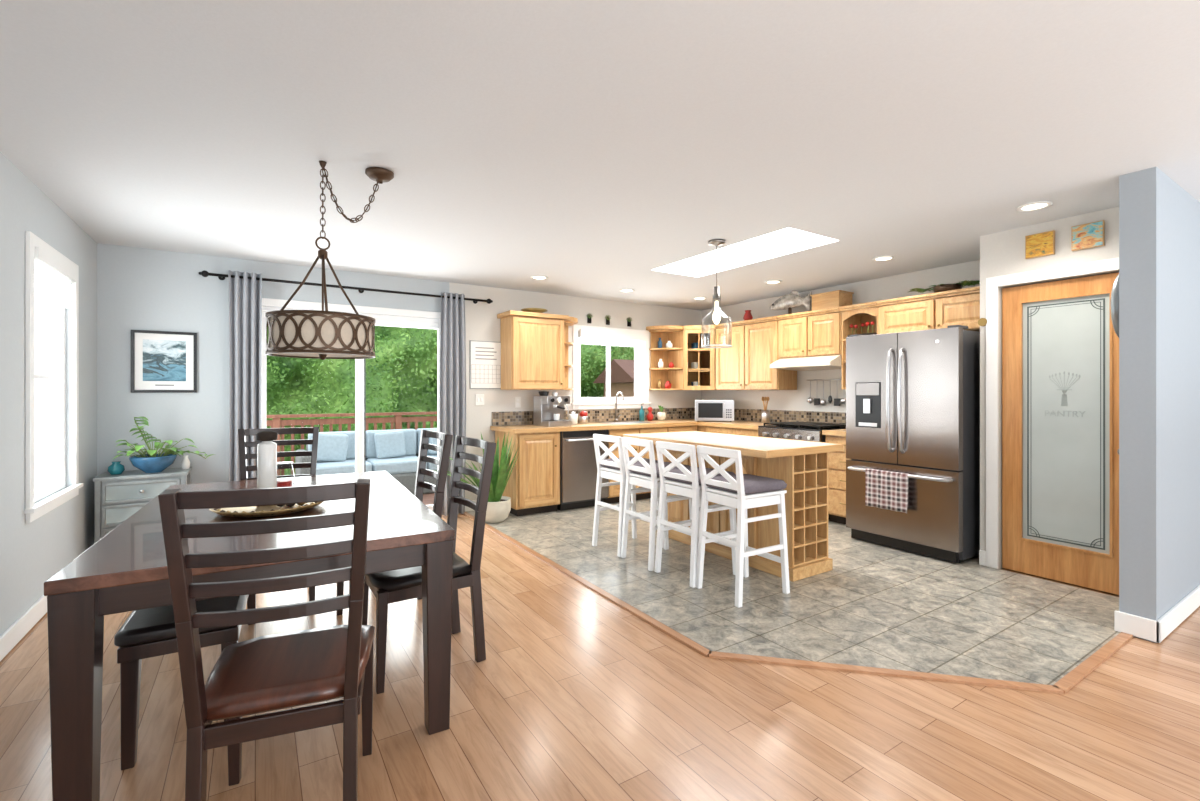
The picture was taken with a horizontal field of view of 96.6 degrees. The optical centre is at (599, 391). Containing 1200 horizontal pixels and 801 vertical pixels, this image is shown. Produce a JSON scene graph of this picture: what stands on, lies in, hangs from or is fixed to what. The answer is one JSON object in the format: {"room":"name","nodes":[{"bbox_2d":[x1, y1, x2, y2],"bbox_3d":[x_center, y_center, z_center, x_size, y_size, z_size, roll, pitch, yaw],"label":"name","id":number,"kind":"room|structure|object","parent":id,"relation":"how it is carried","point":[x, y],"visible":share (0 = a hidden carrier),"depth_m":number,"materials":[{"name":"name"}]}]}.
{"room":"kitchen","nodes":[
{"label":"kitchen","id":0,"kind":"room"},
{"bbox_2d":[0,152,96,635],"bbox_3d":[-1.362,0.065,0.074,0.150,2.440,9.600,0,0,-33],"label":"wall","id":1,"kind":"structure","parent":0,"point":[31,553],"depth_m":2.92,"materials":[{"name":"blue paint"}]},
{"bbox_2d":[0,595,46,660],"bbox_3d":[-1.319,1.224,0.161,0.016,0.108,9.500,0,0,-33],"label":"baseboard","id":2,"kind":"structure","parent":1,"relation":"attached to","point":[24,624],"depth_m":2.77,"materials":[{"name":"white paint"}]},
{"bbox_2d":[24,231,82,522],"bbox_3d":[-3.348,-0.080,3.220,0.160,1.560,0.970,0,0,-33],"label":"window","id":3,"kind":"structure","parent":1,"relation":"in","point":[54,377],"depth_m":3.48,"materials":[{"name":"white paint"}]},
{"bbox_2d":[35,247,76,308],"bbox_3d":[-3.312,-0.674,3.243,0.055,0.242,0.760,0,0,-33],"label":"window blind","id":4,"kind":"object","parent":3,"relation":"attached to","point":[53,279],"visible":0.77,"depth_m":3.20,"materials":[{"name":"fabric"}]},
{"bbox_2d":[97,243,700,499],"bbox_3d":[-1.271,0.065,5.932,6.650,2.440,0.150,0,0,-33],"label":"wall","id":5,"kind":"structure","parent":0,"point":[138,288],"depth_m":4.53,"materials":[{"name":"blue paint"}]},
{"bbox_2d":[131,330,196,392],"bbox_3d":[-3.548,-0.245,4.361,0.420,0.500,0.020,0,0,-33],"label":"print","id":6,"kind":"object","parent":5,"relation":"attached to","point":[161,361],"visible":1,"depth_m":4.36,"materials":[{"name":"blue paper"}]},
{"bbox_2d":[199,270,492,303],"bbox_3d":[-2.255,-0.980,5.132,2.558,0.056,0.126,0,0,-33],"label":"curtain rod","id":7,"kind":"object","parent":5,"relation":"attached to","point":[204,273],"visible":1,"depth_m":4.99,"materials":[{"name":"black metal"}]},
{"bbox_2d":[228,270,261,480],"bbox_3d":[-3.037,0.122,4.583,0.240,2.295,0.088,0,0,-33],"label":"curtain","id":8,"kind":"object","parent":7,"relation":"hanging from","point":[245,294],"visible":0.65,"depth_m":4.57,"materials":[{"name":"grey fabric"}]},
{"bbox_2d":[440,292,465,515],"bbox_3d":[-1.524,0.122,5.559,0.291,2.295,0.088,0,0,-33],"label":"curtain","id":9,"kind":"object","parent":7,"relation":"hanging from","point":[452,325],"visible":0.8,"depth_m":5.54,"materials":[{"name":"grey fabric"}]},
{"bbox_2d":[261,298,440,510],"bbox_3d":[-2.349,0.228,5.214,1.870,2.115,0.150,0,0,-33],"label":"door","id":10,"kind":"structure","parent":5,"relation":"in","point":[386,319],"depth_m":5.20,"materials":[{"name":"white paint"}]},
{"bbox_2d":[475,394,483,404],"bbox_3d":[-1.306,0.085,5.810,0.100,0.120,0.014,0,0,-33],"label":"light switch","id":11,"kind":"object","parent":5,"relation":"attached to","point":[479,398],"visible":1,"depth_m":5.81,"materials":[{"name":"plastic"}]},
{"bbox_2d":[470,340,500,388],"bbox_3d":[-1.247,-0.295,5.848,0.360,0.520,0.014,0,0,-33],"label":"wall calendar","id":12,"kind":"object","parent":5,"relation":"attached to","point":[485,356],"visible":1,"depth_m":5.84,"materials":[{"name":"white paper"}]},
{"bbox_2d":[515,397,520,407],"bbox_3d":[-0.928,0.115,6.055,0.070,0.120,0.011,0,0,-33],"label":"wall outlet","id":13,"kind":"object","parent":5,"relation":"attached to","point":[517,399],"visible":1,"depth_m":6.05,"materials":[{"name":"plastic"}]},
{"bbox_2d":[497,310,577,389],"bbox_3d":[-0.628,-0.443,6.041,0.990,0.835,0.358,0,0,-33],"label":"upper cabinet","id":14,"kind":"object","parent":5,"relation":"attached to","point":[534,346],"visible":1,"depth_m":5.83,"materials":[{"name":"brown wood"}]},
{"bbox_2d":[521,308,547,312],"bbox_3d":[-0.734,-0.889,5.975,0.300,0.055,0.300,0,0,-33],"label":"decorative bowl","id":15,"kind":"object","parent":14,"relation":"on","point":[537,310],"visible":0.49,"depth_m":5.89,"materials":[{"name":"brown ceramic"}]},
{"bbox_2d":[586,313,592,322],"bbox_3d":[-0.118,-0.903,6.552,0.097,0.124,0.053,0,0,-33],"label":"potted plant","id":16,"kind":"object","parent":5,"relation":"attached to","point":[589,317],"visible":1,"depth_m":6.56,"materials":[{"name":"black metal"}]},
{"bbox_2d":[571,325,650,408],"bbox_3d":[0.131,-0.300,6.794,1.190,1.020,0.160,0,0,-33],"label":"window","id":17,"kind":"structure","parent":5,"relation":"in","point":[608,402],"depth_m":6.80,"materials":[{"name":"white paint"}]},
{"bbox_2d":[578,329,644,346],"bbox_3d":[0.160,-0.675,6.748,0.980,0.180,0.070,0,0,-33],"label":"window blind","id":18,"kind":"object","parent":17,"relation":"attached to","point":[618,338],"visible":1,"depth_m":6.70,"materials":[{"name":"fabric"}]},
{"bbox_2d":[646,325,682,389],"bbox_3d":[0.849,-0.443,7.003,0.358,0.835,0.340,0,0,-33],"label":"corner shelf","id":19,"kind":"object","parent":5,"relation":"attached to","point":[661,331],"depth_m":7.09,"materials":[{"name":"brown wood"}]},
{"bbox_2d":[668,325,716,389],"bbox_3d":[1.338,-0.443,7.142,0.647,0.835,0.637,0,0,-33],"label":"upper cabinet","id":20,"kind":"object","parent":5,"relation":"attached to","point":[697,363],"visible":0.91,"depth_m":7.07,"materials":[{"name":"brown wood"}]},
{"bbox_2d":[0,0,1199,310],"bbox_3d":[2.076,-1.235,2.289,8.330,0.160,9.900,0,0,-33],"label":"ceiling","id":21,"kind":"structure","parent":0,"point":[590,147],"depth_m":2.33,"materials":[{"name":"paint"}]},
{"bbox_2d":[265,161,393,359],"bbox_3d":[-1.386,-0.657,2.697,0.488,0.994,0.514,0,0,20],"label":"drum pendant light","id":22,"kind":"object","parent":21,"relation":"hanging from","point":[315,334],"visible":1,"depth_m":2.53,"materials":[{"name":"brown metal"}]},
{"bbox_2d":[531,275,547,279],"bbox_3d":[-0.610,-1.149,5.377,0.176,0.009,0.176,0,0,-33],"label":"recessed light","id":23,"kind":"object","parent":21,"relation":"in","point":[538,277],"visible":1,"depth_m":5.37,"materials":[{"name":"white paint"}]},
{"bbox_2d":[619,289,634,291],"bbox_3d":[0.305,-1.149,6.062,0.176,0.009,0.176,0,0,-33],"label":"recessed light","id":24,"kind":"object","parent":21,"relation":"in","point":[620,290],"visible":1,"depth_m":6.06,"materials":[{"name":"white paint"}]},
{"bbox_2d":[701,239,731,347],"bbox_3d":[0.893,-0.749,4.097,0.236,0.808,0.236,0,0,-33],"label":"pendant light","id":25,"kind":"object","parent":21,"relation":"hanging from","point":[715,242],"visible":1,"depth_m":4.08,"materials":[{"name":"glass"}]},
{"bbox_2d":[653,228,838,276],"bbox_3d":[1.156,-1.335,4.575,0.700,0.359,1.660,0,0,-33],"label":"window","id":26,"kind":"structure","parent":21,"relation":"attached to","point":[788,240],"depth_m":4.83,"materials":[{"name":"glass"}]},
{"bbox_2d":[764,280,781,283],"bbox_3d":[1.809,-1.149,5.592,0.176,0.009,0.176,0,0,-33],"label":"recessed light","id":27,"kind":"object","parent":21,"relation":"in","point":[769,281],"visible":1,"depth_m":5.57,"materials":[{"name":"white paint"}]},
{"bbox_2d":[872,256,894,260],"bbox_3d":[2.443,-1.149,4.608,0.176,0.009,0.176,0,0,-33],"label":"recessed light","id":28,"kind":"object","parent":21,"relation":"in","point":[880,258],"visible":1,"depth_m":4.61,"materials":[{"name":"white paint"}]},
{"bbox_2d":[1016,201,1052,211],"bbox_3d":[2.692,-1.149,3.317,0.176,0.009,0.176,0,0,-33],"label":"recessed light","id":29,"kind":"object","parent":21,"relation":"in","point":[1033,206],"visible":1,"depth_m":3.31,"materials":[{"name":"white paint"}]},
{"bbox_2d":[0,513,1199,800],"bbox_3d":[1.972,1.345,2.312,8.180,0.120,9.750,0,0,-33],"label":"floor","id":30,"kind":"structure","parent":0,"point":[574,696],"depth_m":2.03,"materials":[{"name":"laminate"}]},
{"bbox_2d":[93,467,191,543],"bbox_3d":[-3.507,0.953,4.131,0.540,0.665,0.375,0,0,-33],"label":"nightstand","id":31,"kind":"object","parent":30,"relation":"on","point":[118,497],"visible":0.49,"depth_m":3.95,"materials":[{"name":"grey wood"}]},
{"bbox_2d":[107,461,124,474],"bbox_3d":[-3.643,0.572,4.029,0.100,0.095,0.098,0,0,-33],"label":"vase","id":32,"kind":"object","parent":31,"relation":"on","point":[116,468],"visible":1,"depth_m":4.00,"materials":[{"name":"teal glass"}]},
{"bbox_2d":[112,417,215,472],"bbox_3d":[-3.349,0.404,4.073,0.535,0.431,0.455,0,0,-1],"label":"pothos","id":33,"kind":"object","parent":31,"relation":"on","point":[150,462],"visible":1,"depth_m":4.07,"materials":[{"name":"plant"}]},
{"bbox_2d":[181,455,189,468],"bbox_3d":[-3.331,0.564,4.301,0.060,0.110,0.059,0,0,-33],"label":"vase","id":34,"kind":"object","parent":31,"relation":"on","point":[185,464],"visible":1,"depth_m":4.29,"materials":[{"name":"ceramic"}]},
{"bbox_2d":[114,594,255,770],"bbox_3d":[-1.774,1.048,2.402,0.360,0.476,1.220,0,0,-30],"label":"bench","id":35,"kind":"object","parent":30,"relation":"on","point":[150,632],"visible":0.3,"depth_m":1.85,"materials":[{"name":"brown wood"}]},
{"bbox_2d":[44,471,454,800],"bbox_3d":[-1.478,0.904,2.515,1.130,0.762,1.760,0,0,-30],"label":"dining table","id":36,"kind":"object","parent":30,"relation":"on","point":[126,570],"visible":0.67,"depth_m":1.80,"materials":[{"name":"brown wood"}]},
{"bbox_2d":[209,501,323,516],"bbox_3d":[-1.466,0.502,2.386,0.450,0.033,0.450,0,0,-33],"label":"centerpiece tray","id":37,"kind":"object","parent":36,"relation":"on","point":[271,510],"visible":0.54,"depth_m":2.26,"materials":[{"name":"gold metal"}]},
{"bbox_2d":[277,503,305,506],"bbox_3d":[-1.365,0.480,2.380,0.139,0.044,0.142,0,0,-33],"label":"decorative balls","id":38,"kind":"object","parent":37,"relation":"on","point":[301,504],"visible":0.23,"depth_m":2.33,"materials":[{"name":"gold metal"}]},
{"bbox_2d":[256,431,277,488],"bbox_3d":[-1.512,0.342,2.428,0.084,0.330,0.084,0,0,-33],"label":"bottle","id":39,"kind":"object","parent":36,"relation":"on","point":[267,449],"visible":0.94,"depth_m":2.40,"materials":[{"name":"white ceramic"}]},
{"bbox_2d":[277,463,294,486],"bbox_3d":[-1.562,0.434,2.646,0.090,0.170,0.090,0,0,-33],"label":"glass candle jar","id":40,"kind":"object","parent":36,"relation":"on","point":[281,483],"visible":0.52,"depth_m":2.62,"materials":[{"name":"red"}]},
{"bbox_2d":[158,479,374,800],"bbox_3d":[-0.923,0.761,1.591,0.462,1.050,0.546,0,0,-21],"label":"dining chair","id":41,"kind":"object","parent":30,"relation":"on","point":[266,673],"visible":1,"depth_m":1.41,"materials":[{"name":"brown wood"}]},
{"bbox_2d":[238,427,318,600],"bbox_3d":[-2.024,0.761,3.351,0.462,1.050,0.546,0,0,-27],"label":"dining chair","id":42,"kind":"object","parent":30,"relation":"on","point":[242,433],"visible":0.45,"depth_m":3.57,"materials":[{"name":"brown wood"}]},
{"bbox_2d":[336,430,452,615],"bbox_3d":[-1.179,0.761,3.072,0.546,1.050,0.462,0,0,-35],"label":"dining chair","id":43,"kind":"object","parent":30,"relation":"on","point":[439,488],"visible":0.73,"depth_m":3.17,"materials":[{"name":"brown wood"}]},
{"bbox_2d":[362,436,495,693],"bbox_3d":[-0.840,0.761,2.601,0.546,1.050,0.462,0,0,-34],"label":"dining chair","id":44,"kind":"object","parent":30,"relation":"on","point":[392,586],"visible":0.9,"depth_m":2.54,"materials":[{"name":"brown wood"}]},
{"bbox_2d":[464,512,1132,693],"bbox_3d":[0.259,1.279,3.659,5.153,0.012,1.474,0,0,34],"label":"trim","id":45,"kind":"structure","parent":30,"relation":"on","point":[1082,670],"depth_m":2.52,"materials":[{"name":"brown wood"}]},
{"bbox_2d":[466,498,1120,684],"bbox_3d":[1.271,1.282,4.674,3.440,0.006,4.720,0,0,-33],"label":"floor tile","id":46,"kind":"structure","parent":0,"point":[878,606],"depth_m":3.19,"materials":[{"name":"tile"}]},
{"bbox_2d":[434,434,519,522],"bbox_3d":[-1.228,0.822,5.210,0.863,0.905,0.676,0,0,7],"label":"potted snake plant","id":47,"kind":"object","parent":46,"relation":"on","point":[498,506],"visible":0.73,"depth_m":5.21,"materials":[{"name":"green plant"}]},
{"bbox_2d":[495,431,559,515],"bbox_3d":[-0.778,0.847,5.776,0.510,0.860,0.614,0,0,-33],"label":"base cabinet","id":48,"kind":"object","parent":46,"relation":"on","point":[533,484],"visible":0.87,"depth_m":5.55,"materials":[{"name":"brown wood"}]},
{"bbox_2d":[557,429,608,510],"bbox_3d":[-0.299,0.848,6.062,0.590,0.858,0.645,0,0,-33],"label":"dishwasher","id":49,"kind":"object","parent":46,"relation":"on","point":[578,465],"visible":0.62,"depth_m":5.79,"materials":[{"name":"silver metal"}]},
{"bbox_2d":[592,434,662,556],"bbox_3d":[0.230,0.814,4.419,0.457,0.931,0.390,0,0,-35],"label":"bar stool","id":50,"kind":"object","parent":46,"relation":"on","point":[614,468],"visible":0.71,"depth_m":4.35,"materials":[{"name":"white paint"}]},
{"bbox_2d":[600,457,657,469],"bbox_3d":[0.249,0.589,4.432,0.410,0.066,0.384,0,0,-35],"label":"cushion","id":51,"kind":"object","parent":50,"relation":"on","point":[605,464],"depth_m":4.32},
{"bbox_2d":[604,425,696,503],"bbox_3d":[0.519,0.847,6.611,1.365,0.860,0.614,0,0,-33],"label":"base cabinet","id":52,"kind":"object","parent":46,"relation":"on","point":[614,490],"visible":0.23,"depth_m":6.22,"materials":[{"name":"brown wood"}]},
{"bbox_2d":[621,437,691,570],"bbox_3d":[0.452,0.814,4.092,0.457,0.931,0.390,0,0,-32],"label":"bar stool","id":53,"kind":"object","parent":46,"relation":"on","point":[646,475],"visible":0.63,"depth_m":4.00,"materials":[{"name":"white paint"}]},
{"bbox_2d":[629,462,690,477],"bbox_3d":[0.472,0.589,4.104,0.410,0.066,0.384,0,0,-32],"label":"cushion","id":54,"kind":"object","parent":53,"relation":"on","point":[636,470],"depth_m":3.99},
{"bbox_2d":[654,441,736,587],"bbox_3d":[0.683,0.814,3.771,0.457,0.931,0.390,0,0,-35],"label":"bar stool","id":55,"kind":"object","parent":46,"relation":"on","point":[680,481],"visible":0.77,"depth_m":3.69,"materials":[{"name":"white paint"}]},
{"bbox_2d":[664,467,735,484],"bbox_3d":[0.702,0.589,3.784,0.410,0.066,0.384,0,0,-35],"label":"cushion","id":56,"kind":"object","parent":55,"relation":"on","point":[675,477],"depth_m":3.67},
{"bbox_2d":[697,425,757,436],"bbox_3d":[1.598,0.806,6.736,0.646,0.778,1.568,0,0,-33],"label":"base cabinet","id":57,"kind":"object","parent":46,"relation":"on","point":[725,430],"visible":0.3,"depth_m":6.33,"materials":[{"name":"brown wood"}]},
{"bbox_2d":[490,419,845,435],"bbox_3d":[0.877,0.395,5.551,3.145,0.044,2.812,0,0,-33],"label":"countertop","id":58,"kind":"structure","parent":57,"relation":"on","point":[514,429],"depth_m":6.01,"materials":[{"name":"beige laminate"}]},
{"bbox_2d":[533,391,571,426],"bbox_3d":[-0.506,0.180,5.925,0.300,0.385,0.391,0,0,-39],"label":"espresso machine","id":59,"kind":"object","parent":58,"relation":"on","point":[548,411],"visible":1,"depth_m":5.89,"materials":[{"name":"metal"}]},
{"bbox_2d":[568,411,577,424],"bbox_3d":[-0.309,0.298,6.165,0.110,0.150,0.110,0,0,-33],"label":"sugar canister","id":60,"kind":"object","parent":58,"relation":"on","point":[574,417],"visible":0.92,"depth_m":6.12,"materials":[{"name":"white ceramic"}]},
{"bbox_2d":[579,411,587,423],"bbox_3d":[-0.195,0.298,6.358,0.110,0.150,0.110,0,0,-33],"label":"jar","id":61,"kind":"object","parent":58,"relation":"on","point":[583,418],"visible":1,"depth_m":6.32,"materials":[{"name":"metal"}]},
{"bbox_2d":[614,391,623,421],"bbox_3d":[0.262,0.183,6.655,0.099,0.381,0.186,0,0,-33],"label":"kitchen faucet","id":62,"kind":"object","parent":58,"relation":"on","point":[617,394],"visible":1,"depth_m":6.69,"materials":[{"name":"silver metal"}]},
{"bbox_2d":[600,421,656,424],"bbox_3d":[0.337,0.477,6.492,0.610,0.215,0.360,0,0,-33],"label":"sink","id":63,"kind":"object","parent":58,"relation":"in","point":[627,422],"visible":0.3,"depth_m":6.49,"materials":[{"name":"metal"}]},
{"bbox_2d":[639,404,643,420],"bbox_3d":[0.540,0.261,6.915,0.068,0.225,0.070,0,0,6],"label":"soap dispenser","id":64,"kind":"object","parent":58,"relation":"on","point":[641,412],"visible":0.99,"depth_m":6.89,"materials":[{"name":"teal glass"}]},
{"bbox_2d":[646,407,653,420],"bbox_3d":[0.652,0.283,6.963,0.100,0.180,0.098,0,0,-33],"label":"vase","id":65,"kind":"object","parent":58,"relation":"on","point":[649,416],"visible":1,"depth_m":6.94,"materials":[{"name":"ceramic"}]},
{"bbox_2d":[657,405,665,420],"bbox_3d":[0.805,0.268,7.003,0.120,0.210,0.117,0,0,-33],"label":"potted herb","id":66,"kind":"object","parent":58,"relation":"on","point":[661,416],"visible":1,"depth_m":6.96,"materials":[{"name":"beige ceramic"}]},
{"bbox_2d":[695,400,733,421],"bbox_3d":[1.460,0.238,6.847,0.480,0.270,0.382,0,0,10],"label":"microwave oven","id":67,"kind":"object","parent":58,"relation":"on","point":[705,410],"visible":1,"depth_m":6.69,"materials":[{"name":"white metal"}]},
{"bbox_2d":[761,397,769,422],"bbox_3d":[1.998,0.214,6.463,0.102,0.318,0.100,0,0,-33],"label":"utensil crock","id":68,"kind":"object","parent":58,"relation":"on","point":[765,414],"visible":0.97,"depth_m":6.43,"materials":[{"name":"metal"}]},
{"bbox_2d":[623,431,843,581],"bbox_3d":[0.967,0.824,4.240,0.820,0.906,1.560,0,0,-33],"label":"kitchen island","id":69,"kind":"object","parent":46,"relation":"on","point":[803,465],"visible":0.5,"depth_m":3.82,"materials":[{"name":"brown wood"}]},
{"bbox_2d":[695,445,789,607],"bbox_3d":[0.916,0.814,3.446,0.457,0.931,0.390,0,0,-31],"label":"bar stool","id":70,"kind":"object","parent":46,"relation":"on","point":[749,491],"visible":1,"depth_m":3.36,"materials":[{"name":"white paint"}]},
{"bbox_2d":[706,474,786,494],"bbox_3d":[0.936,0.589,3.458,0.410,0.066,0.384,0,0,-31],"label":"cushion","id":71,"kind":"object","parent":70,"relation":"on","point":[752,484],"depth_m":3.33,"materials":[{"name":"fabric"}]},
{"bbox_2d":[758,421,845,518],"bbox_3d":[2.202,0.802,5.720,0.701,0.925,0.760,0,0,-33],"label":"gas range","id":72,"kind":"object","parent":46,"relation":"on","point":[804,431],"visible":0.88,"depth_m":5.54,"materials":[{"name":"silver metal"}]},
{"bbox_2d":[826,435,847,524],"bbox_3d":[2.570,0.847,5.228,0.644,0.860,0.445,0,0,-33],"label":"base cabinet","id":73,"kind":"object","parent":46,"relation":"on","point":[836,459],"visible":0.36,"depth_m":5.15,"materials":[{"name":"brown wood"}]},
{"bbox_2d":[846,325,979,562],"bbox_3d":[2.712,0.391,4.502,0.924,1.775,0.890,0,0,-33],"label":"refrigerator","id":74,"kind":"object","parent":46,"relation":"on","point":[913,397],"visible":0.91,"depth_m":4.16,"materials":[{"name":"silver metal"}]},
{"bbox_2d":[865,468,907,512],"bbox_3d":[2.307,0.788,4.306,0.044,0.306,0.342,0,0,-33],"label":"dish towel","id":75,"kind":"object","parent":74,"relation":"hanging from","point":[888,490],"visible":1,"depth_m":4.29,"materials":[{"name":"fabric"}]},
{"bbox_2d":[701,260,979,422],"bbox_3d":[2.480,0.065,5.465,0.850,2.440,4.700,0,0,-33],"label":"wall","id":76,"kind":"structure","parent":0,"point":[896,286],"depth_m":6.00,"materials":[{"name":"paint"}]},
{"bbox_2d":[492,408,845,426],"bbox_3d":[0.885,0.296,5.557,3.128,0.153,2.813,0,0,-33],"label":"tile backsplash","id":77,"kind":"structure","parent":76,"relation":"attached to","point":[516,417],"depth_m":6.49,"materials":[{"name":"tile"}]},
{"bbox_2d":[714,316,796,389],"bbox_3d":[1.877,-0.443,6.551,0.376,0.835,0.980,0,0,-33],"label":"upper cabinet","id":78,"kind":"object","parent":76,"relation":"attached to","point":[745,365],"visible":0.94,"depth_m":6.39,"materials":[{"name":"brown wood"}]},
{"bbox_2d":[743,310,752,319],"bbox_3d":[1.822,-0.932,6.587,0.120,0.140,0.117,0,0,-33],"label":"vase","id":79,"kind":"object","parent":78,"relation":"on","point":[748,316],"visible":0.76,"depth_m":6.55,"materials":[{"name":"ceramic"}]},
{"bbox_2d":[770,355,840,370],"bbox_3d":[2.301,-0.312,5.784,0.495,0.133,0.750,0,0,-33],"label":"range hood","id":80,"kind":"object","parent":76,"relation":"attached to","point":[830,362],"visible":0.79,"depth_m":5.66,"materials":[{"name":"white metal"}]},
{"bbox_2d":[776,307,840,358],"bbox_3d":[2.351,-0.620,5.816,0.376,0.480,0.760,0,0,-33],"label":"upper cabinet","id":81,"kind":"object","parent":76,"relation":"attached to","point":[812,333],"visible":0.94,"depth_m":5.70,"materials":[{"name":"brown wood"}]},
{"bbox_2d":[770,291,811,313],"bbox_3d":[2.164,-1.000,6.094,0.480,0.305,0.140,0,0,42],"label":"fish sculpture","id":82,"kind":"object","parent":81,"relation":"on","point":[792,300],"visible":0.8,"depth_m":6.06,"materials":[{"name":"silver plastic"}]},
{"bbox_2d":[810,290,853,309],"bbox_3d":[2.468,-0.955,5.695,0.260,0.185,0.340,0,0,-33],"label":"wooden crate","id":83,"kind":"object","parent":81,"relation":"on","point":[837,298],"visible":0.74,"depth_m":5.59,"materials":[{"name":"brown wood"}]},
{"bbox_2d":[806,379,845,405],"bbox_3d":[2.518,0.012,5.852,0.061,0.306,0.602,0,0,-33],"label":"utensil rack","id":84,"kind":"object","parent":76,"relation":"attached to","point":[817,401],"visible":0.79,"depth_m":5.89,"materials":[{"name":"metal"}]},
{"bbox_2d":[838,301,878,389],"bbox_3d":[2.665,-0.443,5.331,0.375,0.835,0.385,0,0,-33],"label":"upper cabinet","id":85,"kind":"object","parent":76,"relation":"attached to","point":[855,314],"visible":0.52,"depth_m":5.42,"materials":[{"name":"brown wood"}]},
{"bbox_2d":[847,321,876,336],"bbox_3d":[2.654,-0.615,5.321,0.173,0.160,0.310,0,0,-33],"label":"glasses","id":86,"kind":"object","parent":85,"relation":"in","point":[867,323],"visible":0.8,"depth_m":5.26,"materials":[{"name":"red glass"}]},
{"bbox_2d":[876,286,979,333],"bbox_3d":[3.045,-0.688,4.740,0.376,0.345,1.010,0,0,-33],"label":"upper cabinet","id":87,"kind":"object","parent":76,"relation":"attached to","point":[937,310],"visible":0.67,"depth_m":4.67,"materials":[{"name":"brown wood"}]},
{"bbox_2d":[907,280,979,292],"bbox_3d":[3.042,-0.901,4.727,0.300,0.077,0.621,0,0,-33],"label":"basket","id":88,"kind":"object","parent":87,"relation":"on","point":[940,287],"visible":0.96,"depth_m":4.63,"materials":[{"name":"brown wicker"}]},
{"bbox_2d":[980,207,1118,568],"bbox_3d":[3.107,0.065,3.615,0.100,2.440,0.910,0,0,-33],"label":"wall","id":89,"kind":"structure","parent":0,"point":[1002,253],"depth_m":3.79,"materials":[{"name":"paint"}]},
{"bbox_2d":[979,550,985,565],"bbox_3d":[2.828,1.224,3.940,0.016,0.108,0.060,0,0,-33],"label":"baseboard","id":90,"kind":"structure","parent":89,"relation":"attached to","point":[982,554],"depth_m":3.94,"materials":[{"name":"white paint"}]},
{"bbox_2d":[978,318,986,325],"bbox_3d":[2.822,-0.515,3.942,0.020,0.060,0.060,0,0,-33],"label":"coat hook","id":91,"kind":"object","parent":89,"relation":"attached to","point":[982,322],"visible":1,"depth_m":3.94,"materials":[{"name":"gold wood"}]},
{"bbox_2d":[1025,230,1054,258],"bbox_3d":[3.006,-1.005,3.656,0.021,0.160,0.160,0,0,-33],"label":"canvas painting","id":92,"kind":"object","parent":89,"relation":"attached to","point":[1039,244],"visible":1,"depth_m":3.65,"materials":[{"name":"yellow fabric"}]},
{"bbox_2d":[986,257,1118,568],"bbox_3d":[3.065,0.222,3.570,0.020,2.113,0.850,0,0,-33],"label":"trim","id":93,"kind":"structure","parent":89,"relation":"attached to","point":[993,284],"depth_m":3.88,"materials":[{"name":"white paint"}]},
{"bbox_2d":[1002,272,1118,594],"bbox_3d":[3.089,0.262,3.573,0.117,2.023,0.700,0,0,-33],"label":"door","id":94,"kind":"structure","parent":89,"relation":"in","point":[1060,342],"depth_m":3.60,"materials":[{"name":"brown wood"}]},
{"bbox_2d":[1045,410,1084,416],"bbox_3d":[3.117,0.145,3.588,0.002,0.040,0.215,0,0,-33],"label":"lettering","id":95,"kind":"object","parent":94,"relation":"attached to","point":[1045,410],"visible":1,"depth_m":3.59},
{"bbox_2d":[1071,220,1104,250],"bbox_3d":[3.142,-1.005,3.446,0.021,0.160,0.160,0,0,-33],"label":"canvas painting","id":96,"kind":"object","parent":89,"relation":"attached to","point":[1089,235],"visible":1,"depth_m":3.44,"materials":[{"name":"multicoloured fabric"}]},
{"bbox_2d":[1119,167,1199,642],"bbox_3d":[4.123,0.065,3.645,3.120,2.440,0.140,0,0,-33],"label":"wall","id":97,"kind":"structure","parent":0,"point":[1159,220],"depth_m":2.84,"materials":[{"name":"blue paint"}]},
{"bbox_2d":[1110,274,1118,337],"bbox_3d":[2.930,-0.475,2.985,0.380,0.380,0.040,0,0,-33],"label":"round wall clock","id":98,"kind":"object","parent":97,"relation":"attached to","point":[1114,304],"visible":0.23,"depth_m":2.89,"materials":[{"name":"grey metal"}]},
{"bbox_2d":[1114,585,1199,642],"bbox_3d":[4.116,1.224,3.640,3.136,0.108,0.172,0,0,-33],"label":"baseboard","id":99,"kind":"structure","parent":97,"relation":"attached to","point":[1157,631],"depth_m":2.82,"materials":[{"name":"white paint"}]},
{"label":"outside","id":100,"kind":"structure","parent":0,"visible":0},
{"bbox_2d":[423,493,434,504],"bbox_3d":[-1.568,1.360,7.603,7.400,0.090,2.920,0,0,-33],"label":"floor","id":101,"kind":"structure","parent":100,"point":[428,499],"depth_m":6.61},
{"bbox_2d":[266,412,437,475],"bbox_3d":[-2.300,0.815,8.737,7.400,1.000,0.140,0,0,-33],"label":"deck railing","id":102,"kind":"object","parent":101,"relation":"on","point":[396,421],"visible":0.11,"depth_m":7.73,"materials":[{"name":"brown wood"}]},
{"bbox_2d":[295,428,437,494],"bbox_3d":[-2.719,0.910,7.081,2.240,0.806,0.850,0,0,-33],"label":"sofa","id":103,"kind":"object","parent":101,"relation":"on","point":[395,452],"visible":0.43,"depth_m":6.81,"materials":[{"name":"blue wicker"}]},
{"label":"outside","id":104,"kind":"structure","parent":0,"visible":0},
{"bbox_3d":[-1.683,2.510,38.055,41.600,0.050,54.200,0,0,-33],"label":"lawn","id":105,"kind":"structure","parent":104,"visible":0},
{"bbox_2d":[266,325,633,475],"bbox_3d":[0.151,-0.389,14.682,19.886,5.747,2.592,0,0,-34],"label":"trees","id":106,"kind":"object","parent":105,"relation":"on","point":[402,376],"visible":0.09,"depth_m":11.25,"materials":[{"name":"green plant"}]},
{"bbox_2d":[593,359,633,396],"bbox_3d":[2.070,0.860,13.587,4.200,3.250,1.800,0,0,-33],"label":"garden shed","id":107,"kind":"object","parent":105,"relation":"on","point":[622,371],"visible":0.17,"depth_m":12.40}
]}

